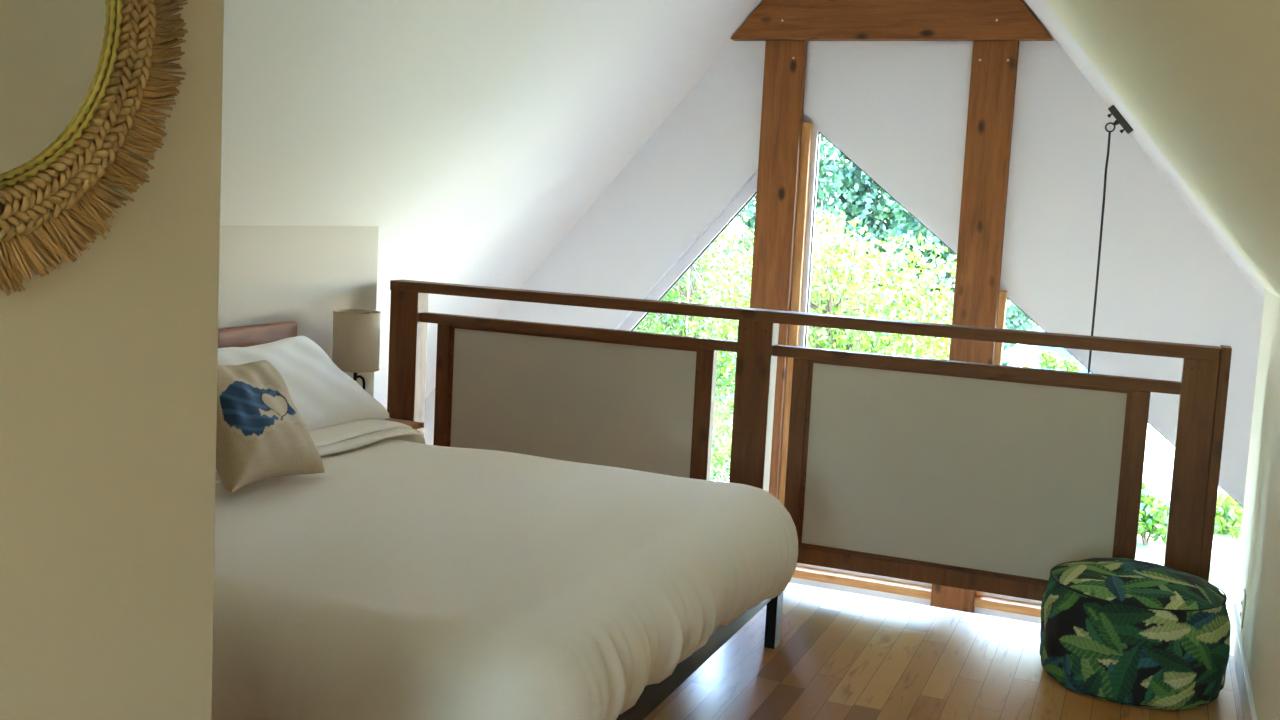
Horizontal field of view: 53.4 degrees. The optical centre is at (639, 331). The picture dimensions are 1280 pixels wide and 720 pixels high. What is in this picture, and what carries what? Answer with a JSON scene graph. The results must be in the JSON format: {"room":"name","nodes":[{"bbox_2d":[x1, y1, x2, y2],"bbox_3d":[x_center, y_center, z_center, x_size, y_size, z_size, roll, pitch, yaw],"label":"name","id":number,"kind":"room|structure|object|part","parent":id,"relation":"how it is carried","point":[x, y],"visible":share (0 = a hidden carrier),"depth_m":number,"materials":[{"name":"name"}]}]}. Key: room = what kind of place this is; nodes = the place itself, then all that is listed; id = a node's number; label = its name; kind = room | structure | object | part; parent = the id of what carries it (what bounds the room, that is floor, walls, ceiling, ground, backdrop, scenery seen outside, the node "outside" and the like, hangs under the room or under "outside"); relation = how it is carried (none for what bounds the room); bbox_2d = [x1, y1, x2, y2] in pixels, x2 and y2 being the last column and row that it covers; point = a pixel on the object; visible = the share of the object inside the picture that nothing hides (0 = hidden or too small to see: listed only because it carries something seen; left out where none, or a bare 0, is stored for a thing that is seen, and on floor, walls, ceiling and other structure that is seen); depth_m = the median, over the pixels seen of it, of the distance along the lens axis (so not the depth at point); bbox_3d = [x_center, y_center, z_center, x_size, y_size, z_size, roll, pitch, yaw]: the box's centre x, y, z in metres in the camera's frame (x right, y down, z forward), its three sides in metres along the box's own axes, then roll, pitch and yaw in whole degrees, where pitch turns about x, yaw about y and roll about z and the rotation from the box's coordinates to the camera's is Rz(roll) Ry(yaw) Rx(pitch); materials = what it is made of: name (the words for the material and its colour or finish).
{"room":"loft bedroom","nodes":[
{"label":"loft bedroom","id":0,"kind":"room"},
{"bbox_2d":[0,0,223,719],"bbox_3d":[-1.316,-0.144,-0.180,0.120,3.069,3.889,5,6,22],"label":"wall","id":1,"kind":"structure","parent":0,"point":[109,357],"depth_m":1.49,"materials":[{"name":"beige paint"}]},
{"bbox_2d":[0,0,187,295],"bbox_3d":[-0.657,-0.344,1.211,0.020,0.639,0.639,5,6,22],"label":"wall mirror","id":2,"kind":"object","parent":1,"relation":"attached to","point":[70,70],"visible":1,"depth_m":1.36,"materials":[{"name":"brown wicker"}]},
{"bbox_2d":[0,0,110,180],"bbox_3d":[-0.661,-0.344,1.214,0.006,0.412,0.412,5,6,22],"label":"mirror glass","id":3,"kind":"object","parent":2,"relation":"attached to","point":[55,55],"depth_m":1.34,"materials":[{"name":"silver metal"}]},
{"bbox_3d":[-0.654,-0.343,1.211,0.011,0.425,0.425,5,6,22],"label":"cord","id":4,"kind":"part","parent":2,"relation":"part of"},
{"bbox_2d":[218,225,378,397],"bbox_3d":[-2.598,0.443,2.241,0.100,1.283,7.290,5,6,22],"label":"wall","id":5,"kind":"structure","parent":0,"point":[300,275],"depth_m":5.04,"materials":[{"name":"beige paint"}]},
{"bbox_2d":[220,0,762,409],"bbox_3d":[-3.189,0.696,3.650,5.682,6.736,9.800,5,6,22],"label":"ceiling","id":6,"kind":"structure","parent":0,"point":[475,135],"depth_m":5.35,"materials":[{"name":"white paint"}]},
{"bbox_2d":[424,0,1263,623],"bbox_3d":[1.199,0.535,6.848,10.403,6.060,0.160,5,6,22],"label":"wall","id":7,"kind":"structure","parent":0,"point":[900,108],"depth_m":6.44,"materials":[{"name":"white paint"}]},
{"bbox_2d":[617,173,757,330],"bbox_3d":[-0.217,0.092,7.408,1.930,2.274,0.070,5,6,22],"label":"window","id":8,"kind":"structure","parent":7,"relation":"in","point":[749,192],"depth_m":7.11,"materials":[{"name":"white plastic"}]},
{"bbox_2d":[779,122,812,504],"bbox_3d":[0.821,0.078,6.913,0.075,2.408,0.050,5,6,22],"label":"trim","id":9,"kind":"structure","parent":7,"relation":"attached to","point":[807,127],"depth_m":6.84,"materials":[{"name":"brown wood"}]},
{"bbox_2d":[792,566,931,599],"bbox_3d":[1.144,1.339,6.857,0.890,0.045,0.085,5,6,22],"label":"trim","id":10,"kind":"structure","parent":7,"relation":"attached to","point":[857,581],"depth_m":6.80,"materials":[{"name":"brown wood"}]},
{"bbox_2d":[796,112,956,586],"bbox_3d":[1.239,0.095,6.808,0.930,2.537,0.070,5,6,22],"label":"window","id":11,"kind":"structure","parent":7,"relation":"in","point":[817,130],"depth_m":6.83,"materials":[{"name":"white plastic"}]},
{"bbox_2d":[975,290,1006,595],"bbox_3d":[1.788,0.577,6.554,0.075,1.586,0.050,5,6,22],"label":"trim","id":12,"kind":"structure","parent":7,"relation":"attached to","point":[1002,294],"depth_m":6.46,"materials":[{"name":"brown wood"}]},
{"bbox_2d":[974,595,1040,616],"bbox_3d":[2.672,1.481,6.237,2.040,0.045,0.085,5,6,22],"label":"trim","id":13,"kind":"structure","parent":7,"relation":"attached to","point":[987,602],"depth_m":6.53,"materials":[{"name":"brown wood"}]},
{"bbox_2d":[983,282,1243,603],"bbox_3d":[2.742,0.644,6.231,2.090,1.716,0.070,5,6,22],"label":"window","id":14,"kind":"structure","parent":7,"relation":"in","point":[1012,297],"depth_m":6.38,"materials":[{"name":"white plastic"}]},
{"bbox_2d":[644,583,1243,719],"bbox_3d":[-0.961,1.243,1.646,4.505,0.020,7.320,5,6,22],"label":"floor","id":15,"kind":"structure","parent":0,"point":[839,655],"depth_m":4.01,"materials":[{"name":"brown wood"}]},
{"bbox_2d":[385,418,423,429],"bbox_3d":[-1.134,0.615,5.103,0.432,0.515,0.315,5,6,22],"label":"nightstand","id":16,"kind":"object","parent":15,"relation":"on","point":[415,425],"visible":0.05,"depth_m":5.13,"materials":[{"name":"brown wood"}]},
{"bbox_2d":[332,309,380,389],"bbox_3d":[-1.150,0.132,5.150,0.191,0.434,0.191,5,6,22],"label":"table lamp","id":17,"kind":"object","parent":16,"relation":"on","point":[356,332],"visible":0.87,"depth_m":5.06,"materials":[{"name":"beige fabric"}]},
{"bbox_3d":[-1.135,0.256,5.167,0.044,0.163,0.013,1,6,-17],"label":"stem","id":18,"kind":"part","parent":17,"relation":"part of","materials":[{"name":"black metal"}]},
{"bbox_2d":[218,321,782,719],"bbox_3d":[-0.809,0.570,3.707,2.029,0.918,1.935,5,6,22],"label":"bed","id":19,"kind":"object","parent":15,"relation":"on","point":[652,696],"visible":0.14,"depth_m":3.88,"materials":[{"name":"black wood"}]},
{"bbox_3d":[-1.719,0.322,4.062,0.040,0.588,1.935,5,6,22],"label":"headboard","id":20,"kind":"part","parent":19,"relation":"part of","materials":[{"name":"brown wood"}]},
{"bbox_2d":[211,419,797,719],"bbox_3d":[-0.622,0.643,3.648,1.800,0.394,2.004,5,6,22],"label":"bedspread","id":21,"kind":"object","parent":19,"relation":"on","point":[407,578],"visible":0.72,"depth_m":3.06,"materials":[{"name":"white fabric"}]},
{"bbox_2d":[216,360,324,491],"bbox_3d":[-1.165,0.264,3.805,0.375,0.337,0.595,5,6,22],"label":"throw cushion","id":22,"kind":"object","parent":21,"relation":"on","point":[261,434],"visible":0.75,"depth_m":3.71,"materials":[{"name":"fabric"}]},
{"bbox_2d":[218,336,389,430],"bbox_3d":[-1.262,0.205,4.469,0.334,0.334,0.937,5,6,22],"label":"pillow","id":23,"kind":"object","parent":21,"relation":"on","point":[323,395],"visible":0.5,"depth_m":4.51,"materials":[{"name":"white fabric"}]},
{"bbox_3d":[-0.790,0.788,3.714,1.955,0.115,1.870,5,6,22],"label":"frame","id":24,"kind":"part","parent":19,"relation":"part of","materials":[{"name":"black wood"}]},
{"bbox_3d":[0.447,0.895,4.223,0.036,0.298,0.070,5,6,22],"label":"leg","id":25,"kind":"part","parent":19,"relation":"part of","materials":[{"name":"black wood"}]},
{"bbox_2d":[387,280,1231,600],"bbox_3d":[0.440,0.571,5.041,3.348,1.335,0.103,5,6,22],"label":"loft railing","id":26,"kind":"object","parent":15,"relation":"attached to","point":[988,478],"visible":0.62,"depth_m":4.84,"materials":[{"name":"brown wood"}]},
{"bbox_3d":[-1.041,0.459,5.639,0.140,1.287,0.090,5,6,22],"label":"post","id":27,"kind":"part","parent":26,"relation":"part of","materials":[{"name":"brown wood"}]},
{"bbox_3d":[-0.302,0.383,5.327,1.125,0.721,0.012,5,6,22],"label":"infill panel","id":28,"kind":"part","parent":26,"relation":"part of","materials":[{"name":"beige fabric"}]},
{"bbox_3d":[-0.303,0.414,5.331,1.265,0.800,0.050,5,6,22],"label":"panel frame","id":29,"kind":"part","parent":26,"relation":"part of","materials":[{"name":"brown wood"}]},
{"bbox_3d":[-0.277,-0.004,5.287,1.457,0.041,0.050,5,6,22],"label":"rail","id":30,"kind":"part","parent":26,"relation":"part of","materials":[{"name":"brown wood"}]},
{"bbox_3d":[0.433,0.595,5.042,0.141,1.287,0.090,5,6,22],"label":"post","id":31,"kind":"part","parent":26,"relation":"part of","materials":[{"name":"brown wood"}]},
{"bbox_3d":[0.456,-0.067,4.982,3.313,0.044,0.098,5,6,22],"label":"rail","id":32,"kind":"part","parent":26,"relation":"part of","materials":[{"name":"brown wood"}]},
{"bbox_3d":[1.174,0.519,4.729,1.144,0.721,0.012,5,6,22],"label":"infill panel","id":33,"kind":"part","parent":26,"relation":"part of","materials":[{"name":"beige"}]},
{"bbox_3d":[1.173,0.550,4.733,1.284,0.800,0.050,5,6,22],"label":"panel frame","id":34,"kind":"part","parent":26,"relation":"part of","materials":[{"name":"brown wood"}]},
{"bbox_3d":[1.200,0.133,4.689,1.464,0.041,0.050,5,6,22],"label":"rail","id":35,"kind":"part","parent":26,"relation":"part of","materials":[{"name":"brown wood"}]},
{"bbox_3d":[1.900,0.731,4.448,0.112,1.287,0.090,5,6,22],"label":"post","id":36,"kind":"part","parent":26,"relation":"part of","materials":[{"name":"brown wood"}]},
{"bbox_2d":[1040,558,1230,709],"bbox_3d":[1.581,0.936,4.081,0.565,0.360,0.570,5,6,22],"label":"pouf","id":37,"kind":"object","parent":15,"relation":"on","point":[1126,631],"visible":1,"depth_m":3.87,"materials":[{"name":"green fabric"}]},
{"bbox_3d":[1.587,0.781,4.066,0.523,0.050,0.528,5,6,22],"label":"panel","id":38,"kind":"part","parent":37,"relation":"part of","materials":[{"name":"green fabric"}]},
{"bbox_2d":[1024,0,1264,299],"bbox_3d":[2.058,1.181,1.524,5.682,6.736,9.800,5,6,22],"label":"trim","id":39,"kind":"structure","parent":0,"point":[1041,9],"depth_m":5.13,"materials":[{"name":"white paint"}]},
{"bbox_2d":[1105,105,1132,133],"bbox_3d":[2.029,-0.898,5.382,0.114,0.120,0.040,5,6,22],"label":"ceiling hook","id":40,"kind":"object","parent":39,"relation":"attached to","point":[1119,118],"visible":1,"depth_m":5.37,"materials":[{"name":"black metal"}]},
{"bbox_2d":[1087,132,1110,372],"bbox_3d":[1.929,0.382,5.526,0.013,2.480,0.010,5,6,22],"label":"hanging cord","id":41,"kind":"object","parent":40,"relation":"hanging from","point":[1109,133],"visible":0.44,"depth_m":5.45,"materials":[{"name":"grey plastic"}]},
{"bbox_2d":[1045,0,1279,297],"bbox_3d":[0.035,-0.965,1.248,1.785,2.110,7.670,5,6,22],"label":"sloped ceiling","id":42,"kind":"structure","parent":0,"point":[1201,78],"depth_m":1.91,"materials":[{"name":"beige paint"}]},
{"bbox_2d":[1229,288,1279,719],"bbox_3d":[0.813,0.899,1.128,0.100,1.549,7.765,5,6,22],"label":"wall","id":43,"kind":"structure","parent":0,"point":[1258,565],"depth_m":3.94,"materials":[{"name":"beige paint"}]},
{"bbox_2d":[1240,589,1245,628],"bbox_3d":[2.037,0.936,4.305,0.010,0.118,0.075,5,6,22],"label":"wall outlet","id":44,"kind":"object","parent":43,"relation":"attached to","point":[1243,601],"visible":1,"depth_m":4.28,"materials":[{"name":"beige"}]},
{"bbox_2d":[1230,603,1256,719],"bbox_3d":[0.718,1.323,1.144,0.014,0.095,7.660,5,6,22],"label":"baseboard","id":45,"kind":"structure","parent":43,"relation":"attached to","point":[1246,695],"depth_m":4.04,"materials":[{"name":"white wood"}]},
{"bbox_3d":[-0.758,3.948,2.771,9.800,0.100,9.550,5,6,22],"label":"floor","id":46,"kind":"structure","parent":0,"visible":0},
{"bbox_2d":[750,40,807,499],"bbox_3d":[0.646,0.984,6.993,0.217,5.083,0.058,5,6,22],"label":"timber post","id":47,"kind":"object","parent":46,"relation":"on","point":[785,60],"visible":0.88,"depth_m":6.79,"materials":[{"name":"brown wood"}]},
{"bbox_2d":[731,0,1052,40],"bbox_3d":[1.263,-1.639,6.512,1.648,0.285,0.087,5,6,22],"label":"tie beam","id":48,"kind":"structure","parent":47,"relation":"on","point":[807,20],"depth_m":6.47,"materials":[{"name":"brown wood"}]},
{"bbox_2d":[930,40,1018,612],"bbox_3d":[1.643,1.076,6.589,0.218,5.083,0.058,5,6,22],"label":"timber post","id":49,"kind":"object","parent":46,"relation":"on","point":[994,64],"visible":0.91,"depth_m":6.39,"materials":[{"name":"brown wood"}]},
{"label":"outside","id":50,"kind":"structure","parent":0,"visible":0},
{"bbox_2d":[678,253,1239,617],"bbox_3d":[9.286,2.516,23.489,180.000,0.001,190.000,5,6,22],"label":"ground","id":51,"kind":"structure","parent":50,"point":[1159,452],"depth_m":18.34,"materials":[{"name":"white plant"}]},
{"bbox_2d":[637,207,752,416],"bbox_3d":[-0.533,-0.708,23.460,6.478,5.845,4.937,5,6,22],"label":"leafy tree","id":52,"kind":"object","parent":51,"relation":"on","point":[745,218],"visible":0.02,"depth_m":22.49,"materials":[{"name":"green plant"}]},
{"bbox_2d":[634,225,877,481],"bbox_3d":[0.593,0.299,17.284,5.412,4.907,3.625,5,6,22],"label":"leafy tree","id":53,"kind":"object","parent":51,"relation":"on","point":[664,320],"visible":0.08,"depth_m":17.00,"materials":[{"name":"green plant"}]},
{"bbox_2d":[717,135,849,333],"bbox_3d":[3.337,-2.440,28.268,3.413,8.417,3.427,1,6,-16],"label":"leafy tree","id":54,"kind":"object","parent":51,"relation":"on","point":[825,185],"visible":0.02,"depth_m":27.78,"materials":[{"name":"green plant"}]},
{"bbox_2d":[685,208,956,463],"bbox_3d":[1.934,1.016,12.835,3.122,4.495,2.809,5,6,22],"label":"leafy tree","id":55,"kind":"object","parent":51,"relation":"on","point":[830,273],"visible":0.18,"depth_m":12.17,"materials":[{"name":"green plant"}]},
{"bbox_2d":[817,135,907,342],"bbox_3d":[5.638,-3.101,32.762,4.471,9.043,4.342,6,6,26],"label":"leafy tree","id":56,"kind":"object","parent":51,"relation":"on","point":[860,198],"visible":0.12,"depth_m":31.76,"materials":[{"name":"green plant"}]},
{"bbox_2d":[873,202,1019,366],"bbox_3d":[6.352,-1.755,26.510,3.538,7.739,3.358,1,6,-16],"label":"leafy tree","id":57,"kind":"object","parent":51,"relation":"on","point":[917,228],"visible":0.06,"depth_m":26.03,"materials":[{"name":"green plant"}]},
{"bbox_2d":[1002,298,1042,359],"bbox_3d":[10.360,-0.983,35.760,2.162,4.729,2.281,5,6,22],"label":"leafy tree","id":58,"kind":"object","parent":51,"relation":"on","point":[1013,322],"visible":0.09,"depth_m":35.20,"materials":[{"name":"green plant"}]},
{"bbox_3d":[10.392,-1.620,35.695,2.162,3.446,2.281,5,6,22],"label":"crown","id":59,"kind":"part","parent":58,"relation":"part of","materials":[{"name":"green plant"}]},
{"bbox_2d":[1019,310,1035,367],"bbox_3d":[11.922,-1.453,38.320,2.265,5.296,2.311,5,6,22],"label":"pine tree","id":60,"kind":"object","parent":51,"relation":"on","point":[1027,360],"visible":0.02,"depth_m":38.55,"materials":[{"name":"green plant"}]},
{"bbox_2d":[1035,350,1080,371],"bbox_3d":[9.641,1.179,29.797,1.265,1.496,1.105,5,6,22],"label":"bush","id":61,"kind":"object","parent":51,"relation":"on","point":[1052,361],"visible":0.17,"depth_m":29.85,"materials":[{"name":"green plant"}]},
{"bbox_2d":[1137,481,1169,544],"bbox_3d":[7.048,2.588,17.734,1.172,0.868,1.268,5,6,22],"label":"bush","id":62,"kind":"object","parent":51,"relation":"on","point":[1153,515],"visible":0.52,"depth_m":17.47,"materials":[{"name":"green plant"}]},
{"bbox_2d":[1214,491,1242,538],"bbox_3d":[8.750,2.685,18.867,1.211,0.700,1.121,3,6,-3],"label":"bush","id":63,"kind":"object","parent":51,"relation":"on","point":[1228,518],"visible":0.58,"depth_m":18.52,"materials":[{"name":"green plant"}]}
]}

